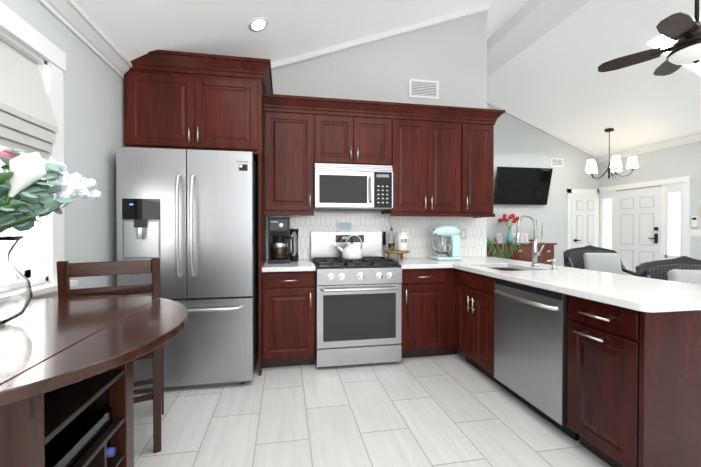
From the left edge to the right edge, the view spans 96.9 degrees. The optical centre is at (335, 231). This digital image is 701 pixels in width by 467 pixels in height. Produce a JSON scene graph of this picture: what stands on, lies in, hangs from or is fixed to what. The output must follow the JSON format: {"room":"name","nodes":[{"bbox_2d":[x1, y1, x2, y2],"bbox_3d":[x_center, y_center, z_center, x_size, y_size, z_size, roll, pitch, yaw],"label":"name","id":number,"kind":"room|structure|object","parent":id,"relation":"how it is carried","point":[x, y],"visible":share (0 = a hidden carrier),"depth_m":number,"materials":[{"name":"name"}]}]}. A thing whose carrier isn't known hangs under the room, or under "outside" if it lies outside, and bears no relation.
{"room":"kitchen and living room","nodes":[
{"label":"kitchen and living room","id":0,"kind":"room"},
{"bbox_2d":[0,0,123,288],"bbox_3d":[-1.376,-0.055,-0.105,0.150,2.600,6.720,0,0,-9],"label":"wall","id":1,"kind":"structure","parent":0,"point":[93,110],"depth_m":2.08,"materials":[{"name":"paint"}]},
{"bbox_2d":[0,39,58,159],"bbox_3d":[-1.504,-0.651,1.217,0.115,0.521,0.974,0,0,-9],"label":"roman shade","id":2,"kind":"object","parent":1,"relation":"attached to","point":[28,123],"visible":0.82,"depth_m":1.53,"materials":[{"name":"grey fabric"}]},
{"bbox_2d":[0,1,77,299],"bbox_3d":[-1.553,-0.316,1.212,0.225,1.450,1.270,0,0,-9],"label":"window","id":3,"kind":"structure","parent":1,"relation":"in","point":[37,253],"depth_m":1.70,"materials":[{"name":"white glass"}]},
{"bbox_2d":[38,0,131,79],"bbox_3d":[-1.249,-1.272,-0.154,0.088,0.110,6.600,0,0,-9],"label":"crown molding","id":4,"kind":"structure","parent":1,"relation":"attached to","point":[76,20],"depth_m":2.00,"materials":[{"name":"white wood"}]},
{"bbox_2d":[74,0,528,62],"bbox_3d":[0.574,-2.137,1.465,4.510,1.728,9.220,0,0,-9],"label":"ceiling slope","id":5,"kind":"object","parent":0,"point":[131,30],"depth_m":2.64,"materials":[{"name":"paint"}]},
{"bbox_2d":[248,17,267,31],"bbox_3d":[-0.647,-1.724,2.586,0.162,0.065,0.169,0,0,-15],"label":"recessed light","id":6,"kind":"object","parent":5,"relation":"attached to","point":[257,24],"visible":1,"depth_m":2.52,"materials":[{"name":"white"}]},
{"bbox_2d":[487,0,589,77],"bbox_3d":[3.041,-2.896,1.862,0.530,0.350,9.220,0,0,-9],"label":"ridge beam","id":7,"kind":"structure","parent":5,"relation":"attached to","point":[527,24],"depth_m":4.21,"materials":[{"name":"paint"}]},
{"bbox_2d":[598,0,700,75],"bbox_3d":[2.920,-2.040,2.453,1.179,1.370,1.121,0,0,-9],"label":"ceiling fan","id":8,"kind":"object","parent":7,"relation":"hanging from","point":[682,29],"visible":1,"depth_m":2.49,"materials":[{"name":"brown wood"}]},
{"bbox_2d":[134,350,610,466],"bbox_3d":[2.523,1.280,1.810,8.460,0.100,9.220,0,0,-9],"label":"floor","id":9,"kind":"structure","parent":0,"point":[457,410],"depth_m":2.00,"materials":[{"name":"white tile"}]},
{"bbox_2d":[0,295,187,466],"bbox_3d":[-0.978,0.776,1.000,0.900,0.920,1.090,0,0,-9],"label":"drop-leaf table","id":10,"kind":"object","parent":9,"relation":"on","point":[64,361],"visible":0.92,"depth_m":0.94,"materials":[{"name":"brown wood"}]},
{"bbox_2d":[0,236,32,325],"bbox_3d":[-1.196,0.166,1.000,0.316,0.299,0.316,0,0,-9],"label":"glass vase","id":11,"kind":"object","parent":10,"relation":"on","point":[16,294],"visible":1,"depth_m":1.02,"materials":[{"name":"clear glass"}]},
{"bbox_2d":[0,148,100,232],"bbox_3d":[-1.161,0.007,1.016,0.524,0.593,0.414,0,0,-9],"label":"flower bouquet","id":12,"kind":"object","parent":11,"relation":"in","point":[27,191],"visible":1,"depth_m":1.05,"materials":[{"name":"green plant"}]},
{"bbox_2d":[45,408,115,466],"bbox_3d":[-1.042,0.804,0.929,0.534,0.325,0.381,0,0,-9],"label":"books","id":13,"kind":"object","parent":10,"relation":"in","point":[73,441],"visible":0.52,"depth_m":1.03,"materials":[{"name":"black paper"}]},
{"bbox_2d":[56,257,163,452],"bbox_3d":[-1.253,0.685,1.800,0.450,1.090,0.511,0,1,-27],"label":"counter stool","id":14,"kind":"object","parent":9,"relation":"on","point":[66,271],"visible":0.4,"depth_m":1.63,"materials":[{"name":"brown wood"}]},
{"bbox_2d":[116,147,258,392],"bbox_3d":[-1.196,0.298,2.730,0.970,1.850,0.888,0,0,-9],"label":"refrigerator","id":15,"kind":"object","parent":9,"relation":"on","point":[189,217],"visible":0.88,"depth_m":2.38,"materials":[{"name":"silver metal"}]},
{"bbox_2d":[258,154,265,375],"bbox_3d":[-0.698,0.283,2.955,0.023,1.875,0.664,0,0,-9],"label":"end panel","id":16,"kind":"object","parent":9,"relation":"on","point":[261,238],"visible":0.71,"depth_m":2.63,"materials":[{"name":"brown wood"}]},
{"bbox_2d":[262,271,314,367],"bbox_3d":[-0.460,0.783,3.021,0.465,0.876,0.610,0,0,-9],"label":"base cabinet","id":17,"kind":"object","parent":9,"relation":"on","point":[288,298],"depth_m":2.72,"materials":[{"name":"brown wood"}]},
{"bbox_2d":[262,260,315,271],"bbox_3d":[-0.457,0.326,3.007,0.464,0.040,0.639,0,0,-9],"label":"countertop","id":18,"kind":"structure","parent":17,"relation":"on","point":[300,265],"depth_m":2.73,"materials":[{"name":"white stone"}]},
{"bbox_2d":[267,216,293,263],"bbox_3d":[-0.545,0.077,3.087,0.249,0.455,0.270,0,0,-9],"label":"coffee maker","id":19,"kind":"object","parent":18,"relation":"on","point":[279,237],"visible":1,"depth_m":2.98,"materials":[{"name":"black plastic"}]},
{"bbox_2d":[290,229,298,261],"bbox_3d":[-0.427,0.139,3.183,0.090,0.330,0.090,0,0,-9],"label":"cup","id":20,"kind":"object","parent":18,"relation":"on","point":[294,256],"visible":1,"depth_m":3.15,"materials":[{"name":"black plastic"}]},
{"bbox_2d":[311,232,401,366],"bbox_3d":[0.170,0.598,3.056,0.776,1.185,0.711,0,0,-9],"label":"gas range","id":21,"kind":"object","parent":9,"relation":"on","point":[358,311],"visible":0.94,"depth_m":2.78,"materials":[{"name":"silver metal"}]},
{"bbox_2d":[336,234,361,259],"bbox_3d":[0.132,0.151,3.123,0.274,0.247,0.210,0,0,-9],"label":"kettle","id":22,"kind":"object","parent":21,"relation":"on","point":[351,251],"visible":1,"depth_m":3.06,"materials":[{"name":"white"}]},
{"bbox_2d":[400,268,453,357],"bbox_3d":[0.823,0.781,3.231,0.555,0.876,0.610,0,0,-9],"label":"base cabinet","id":23,"kind":"object","parent":9,"relation":"on","point":[427,294],"depth_m":2.93,"materials":[{"name":"brown wood"}]},
{"bbox_2d":[390,258,449,268],"bbox_3d":[0.792,0.324,3.209,0.486,0.040,0.643,0,0,-9],"label":"countertop","id":24,"kind":"structure","parent":23,"relation":"on","point":[406,263],"depth_m":2.97,"materials":[{"name":"white stone"}]},
{"bbox_2d":[383,232,385,256],"bbox_3d":[0.537,0.152,3.432,0.040,0.300,0.039,0,0,-9],"label":"stand","id":25,"kind":"object","parent":24,"relation":"on","point":[384,238],"visible":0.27,"depth_m":3.42,"materials":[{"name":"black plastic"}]},
{"bbox_2d":[384,250,409,260],"bbox_3d":[0.648,0.253,3.319,0.277,0.100,0.271,0,0,-9],"label":"tray","id":26,"kind":"object","parent":24,"relation":"on","point":[400,255],"visible":0.9,"depth_m":3.23,"materials":[{"name":"brown wood"}]},
{"bbox_2d":[388,223,394,250],"bbox_3d":[0.597,0.057,3.325,0.068,0.291,0.068,0,0,-9],"label":"oil cruet","id":27,"kind":"object","parent":26,"relation":"on","point":[391,242],"visible":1,"depth_m":3.30,"materials":[{"name":"yellow"}]},
{"bbox_2d":[397,230,407,250],"bbox_3d":[0.709,0.094,3.318,0.112,0.216,0.112,0,0,-9],"label":"coffee canister","id":28,"kind":"object","parent":26,"relation":"on","point":[401,240],"visible":1,"depth_m":3.27,"materials":[{"name":"white ceramic"}]},
{"bbox_2d":[454,268,518,363],"bbox_3d":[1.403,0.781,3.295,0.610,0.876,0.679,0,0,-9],"label":"base cabinet","id":29,"kind":"object","parent":9,"relation":"on","point":[474,295],"depth_m":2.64,"materials":[{"name":"brown wood"}]},
{"bbox_2d":[454,257,489,260],"bbox_3d":[1.390,0.324,3.279,0.360,0.040,0.699,0,0,-9],"label":"countertop","id":30,"kind":"structure","parent":29,"relation":"on","point":[463,258],"depth_m":3.36,"materials":[{"name":"white stone"}]},
{"bbox_2d":[430,225,461,259],"bbox_3d":[1.198,0.115,3.320,0.320,0.376,0.266,0,0,-9],"label":"stand mixer","id":31,"kind":"object","parent":30,"relation":"on","point":[449,249],"visible":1,"depth_m":3.29,"materials":[{"name":"teal metal"}]},
{"bbox_2d":[438,257,700,312],"bbox_3d":[1.594,0.329,2.532,0.879,0.040,2.239,0,0,-9],"label":"countertop","id":32,"kind":"structure","parent":29,"relation":"on","point":[644,294],"depth_m":1.84,"materials":[{"name":"white stone"}]},
{"bbox_2d":[491,268,523,270],"bbox_3d":[1.484,0.452,2.703,0.424,0.204,0.494,0,0,-9],"label":"undermount sink","id":33,"kind":"object","parent":32,"relation":"in","point":[507,269],"depth_m":2.95,"materials":[{"name":"metal"}]},
{"bbox_2d":[515,214,544,266],"bbox_3d":[1.689,0.079,2.713,0.222,0.458,0.110,0,0,-9],"label":"pull-down faucet","id":34,"kind":"object","parent":32,"relation":"on","point":[535,252],"visible":1,"depth_m":2.73,"materials":[{"name":"silver metal"}]},
{"bbox_2d":[547,259,556,268],"bbox_3d":[1.775,0.269,2.551,0.088,0.080,0.043,0,0,-9],"label":"soap dispenser","id":35,"kind":"object","parent":32,"relation":"on","point":[553,263],"visible":1,"depth_m":2.54,"materials":[{"name":"silver metal"}]},
{"bbox_2d":[487,237,524,258],"bbox_3d":[2.834,0.647,5.298,0.768,1.112,0.797,0,0,-9],"label":"palm plant","id":36,"kind":"object","parent":9,"relation":"on","point":[509,251],"visible":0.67,"depth_m":5.24,"materials":[{"name":"green plant"}]},
{"bbox_2d":[487,242,556,264],"bbox_3d":[3.690,0.713,6.253,1.400,0.965,0.500,0,0,-9],"label":"buffet","id":37,"kind":"object","parent":9,"relation":"on","point":[546,252],"visible":0.33,"depth_m":6.05,"materials":[{"name":"brown wood"}]},
{"bbox_2d":[497,214,543,242],"bbox_3d":[3.762,-0.067,6.307,1.009,0.594,0.385,0,0,-9],"label":"decor","id":38,"kind":"object","parent":37,"relation":"on","point":[511,236],"visible":0.85,"depth_m":6.28,"materials":[{"name":"red plant"}]},
{"bbox_2d":[494,278,578,440],"bbox_3d":[1.522,0.792,2.129,0.632,0.871,0.590,0,0,-9],"label":"dishwasher","id":39,"kind":"object","parent":9,"relation":"on","point":[531,347],"visible":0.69,"depth_m":2.00,"materials":[{"name":"silver metal"}]},
{"bbox_2d":[563,245,635,275],"bbox_3d":[3.888,0.711,4.542,0.720,0.998,0.768,0,0,16],"label":"armchair","id":40,"kind":"object","parent":9,"relation":"on","point":[573,258],"visible":0.29,"depth_m":4.83,"materials":[{"name":"black fabric"}]},
{"bbox_2d":[583,253,621,273],"bbox_3d":[3.928,0.513,4.572,0.440,0.391,0.179,0,0,16],"label":"pillow","id":41,"kind":"object","parent":40,"relation":"on","point":[607,262],"visible":0.6,"depth_m":4.54,"materials":[{"name":"white fabric"}]},
{"bbox_2d":[567,295,700,466],"bbox_3d":[1.662,0.794,1.650,0.630,0.876,0.381,0,0,-9],"label":"base cabinet","id":42,"kind":"object","parent":9,"relation":"on","point":[633,388],"depth_m":1.44,"materials":[{"name":"brown wood"}]},
{"bbox_2d":[635,256,700,279],"bbox_3d":[3.146,0.726,2.585,0.720,0.998,0.768,0,0,19],"label":"armchair","id":43,"kind":"object","parent":9,"relation":"on","point":[657,269],"visible":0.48,"depth_m":2.90,"materials":[{"name":"black fabric"}]},
{"bbox_2d":[667,269,700,284],"bbox_3d":[3.131,0.528,2.632,0.440,0.391,0.179,0,0,19],"label":"pillow","id":44,"kind":"object","parent":43,"relation":"on","point":[687,276],"visible":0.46,"depth_m":2.66,"materials":[{"name":"white fabric"}]},
{"bbox_2d":[271,12,486,212],"bbox_3d":[-0.099,-0.745,3.443,3.817,3.924,0.120,0,0,-9],"label":"wall","id":45,"kind":"structure","parent":0,"point":[451,57],"depth_m":3.52,"materials":[{"name":"paint"}]},
{"bbox_2d":[124,50,267,166],"bbox_3d":[-1.221,-1.058,2.876,1.080,0.779,0.629,0,0,-9],"label":"upper cabinet","id":46,"kind":"object","parent":45,"relation":"attached to","point":[172,100],"depth_m":2.56,"materials":[{"name":"brown wood"}]},
{"bbox_2d":[264,94,315,213],"bbox_3d":[-0.475,-0.735,3.143,0.476,1.089,0.349,0,0,-9],"label":"upper cabinet","id":47,"kind":"object","parent":45,"relation":"attached to","point":[289,120],"depth_m":2.97,"materials":[{"name":"brown wood"}]},
{"bbox_2d":[316,98,391,165],"bbox_3d":[0.148,-0.973,3.243,0.787,0.614,0.349,0,0,-9],"label":"upper cabinet","id":48,"kind":"object","parent":45,"relation":"attached to","point":[348,131],"depth_m":3.07,"materials":[{"name":"brown wood"}]},
{"bbox_2d":[314,163,392,210],"bbox_3d":[0.156,-0.441,3.198,0.777,0.439,0.447,0,0,-9],"label":"over-the-range microwave","id":49,"kind":"object","parent":48,"relation":"attached to","point":[349,187],"visible":0.98,"depth_m":3.02,"materials":[{"name":"silver metal"}]},
{"bbox_2d":[266,213,486,259],"bbox_3d":[0.526,0.049,3.486,2.563,0.505,0.008,0,0,-9],"label":"tile backsplash","id":50,"kind":"structure","parent":45,"relation":"attached to","point":[422,238],"depth_m":3.52,"materials":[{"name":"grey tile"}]},
{"bbox_2d":[337,221,351,230],"bbox_3d":[0.098,-0.060,3.399,0.161,0.099,0.023,0,0,-9],"label":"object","id":51,"kind":"object","parent":50,"relation":"attached to","point":[344,225],"depth_m":3.39,"materials":[{"name":"white plastic"}]},
{"bbox_2d":[403,230,409,240],"bbox_3d":[0.800,0.048,3.523,0.075,0.120,0.007,0,0,-9],"label":"electrical outlet","id":52,"kind":"object","parent":50,"relation":"attached to","point":[407,231],"depth_m":3.52,"materials":[{"name":"white plastic"}]},
{"bbox_2d":[460,229,465,238],"bbox_3d":[1.491,0.030,3.635,0.075,0.120,0.007,0,0,-9],"label":"electrical outlet","id":53,"kind":"object","parent":50,"relation":"attached to","point":[463,231],"depth_m":3.63,"materials":[{"name":"white plastic"}]},
{"bbox_2d":[271,4,493,106],"bbox_3d":[0.033,-1.980,3.372,3.577,1.394,0.045,0,0,-9],"label":"crown molding","id":54,"kind":"structure","parent":45,"relation":"attached to","point":[473,11],"depth_m":3.43,"materials":[{"name":"white wood"}]},
{"bbox_2d":[381,102,463,216],"bbox_3d":[0.917,-0.737,3.370,0.771,1.089,0.349,0,0,-9],"label":"upper cabinet","id":55,"kind":"object","parent":45,"relation":"attached to","point":[439,159],"depth_m":3.20,"materials":[{"name":"brown wood"}]},
{"bbox_2d":[409,79,438,99],"bbox_3d":[1.009,-1.629,3.549,0.360,0.210,0.012,0,0,-9],"label":"air vent","id":56,"kind":"object","parent":45,"relation":"in","point":[424,89],"visible":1,"depth_m":3.54,"materials":[{"name":"white metal"}]},
{"bbox_2d":[448,107,495,217],"bbox_3d":[1.484,-0.737,3.463,0.379,1.089,0.349,0,0,-9],"label":"upper cabinet","id":57,"kind":"object","parent":45,"relation":"attached to","point":[478,124],"depth_m":3.29,"materials":[{"name":"brown wood"}]},
{"bbox_2d":[487,104,599,265],"bbox_3d":[3.613,-0.890,6.582,4.763,4.167,0.120,0,0,-9],"label":"wall","id":58,"kind":"structure","parent":0,"point":[518,143],"depth_m":6.65,"materials":[{"name":"paint"}]},
{"bbox_2d":[494,167,552,204],"bbox_3d":[3.860,-0.936,6.441,1.240,0.756,0.236,0,0,-9],"label":"wall-mounted tv","id":59,"kind":"object","parent":58,"relation":"attached to","point":[521,186],"visible":0.98,"depth_m":6.39,"materials":[{"name":"black plastic"}]},
{"bbox_2d":[494,103,598,158],"bbox_3d":[4.175,-2.255,6.580,3.230,1.355,0.045,0,0,-9],"label":"crown molding","id":60,"kind":"structure","parent":58,"relation":"attached to","point":[496,106],"depth_m":6.62,"materials":[{"name":"white wood"}]},
{"bbox_2d":[551,158,562,166],"bbox_3d":[4.775,-1.488,6.700,0.310,0.190,0.012,0,0,-9],"label":"air vent","id":61,"kind":"object","parent":58,"relation":"attached to","point":[556,162],"visible":1,"depth_m":6.70,"materials":[{"name":"white"}]},
{"bbox_2d":[567,189,598,249],"bbox_3d":[5.427,0.131,6.777,0.798,2.120,0.094,0,0,-9],"label":"door","id":62,"kind":"structure","parent":58,"relation":"attached to","point":[582,217],"depth_m":6.78,"materials":[{"name":"white wood"}]},
{"bbox_2d":[487,0,700,155],"bbox_3d":[4.990,-2.276,2.186,3.460,1.439,9.220,0,0,-9],"label":"ceiling slope","id":63,"kind":"object","parent":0,"point":[554,80],"depth_m":4.97,"materials":[{"name":"paint"}]},
{"bbox_2d":[585,128,638,178],"bbox_3d":[5.204,-1.475,5.943,0.778,0.946,0.755,0,0,-9],"label":"chandelier","id":64,"kind":"object","parent":63,"relation":"hanging from","point":[615,165],"visible":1,"depth_m":5.86,"materials":[{"name":"white glass"}]},
{"bbox_2d":[647,19,700,74],"bbox_3d":[4.573,-2.288,3.901,0.930,0.360,0.500,0,0,-9],"label":"window","id":65,"kind":"structure","parent":63,"relation":"in","point":[663,42],"depth_m":4.03,"materials":[{"name":"white glass"}]},
{"bbox_2d":[600,141,700,259],"bbox_3d":[6.638,-0.215,2.472,0.120,2.880,9.220,0,0,-9],"label":"wall","id":66,"kind":"structure","parent":0,"point":[676,161],"depth_m":5.62,"materials":[{"name":"paint"}]},
{"bbox_2d":[598,176,690,275],"bbox_3d":[5.939,0.117,6.114,0.084,2.160,1.569,0,0,-9],"label":"entry door","id":67,"kind":"structure","parent":66,"relation":"in","point":[638,226],"depth_m":5.95,"materials":[{"name":"white wood"}]},
{"bbox_2d":[598,133,700,161],"bbox_3d":[6.545,-1.557,2.385,0.088,0.115,9.100,0,0,-9],"label":"crown molding","id":68,"kind":"structure","parent":66,"relation":"attached to","point":[697,137],"depth_m":5.80,"materials":[{"name":"white wood"}]},
{"bbox_2d":[690,216,700,235],"bbox_3d":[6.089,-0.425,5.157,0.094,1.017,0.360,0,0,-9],"label":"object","id":69,"kind":"object","parent":66,"relation":"attached to","point":[695,224],"visible":0.94,"depth_m":5.27,"materials":[{"name":"white plastic"}]}
]}

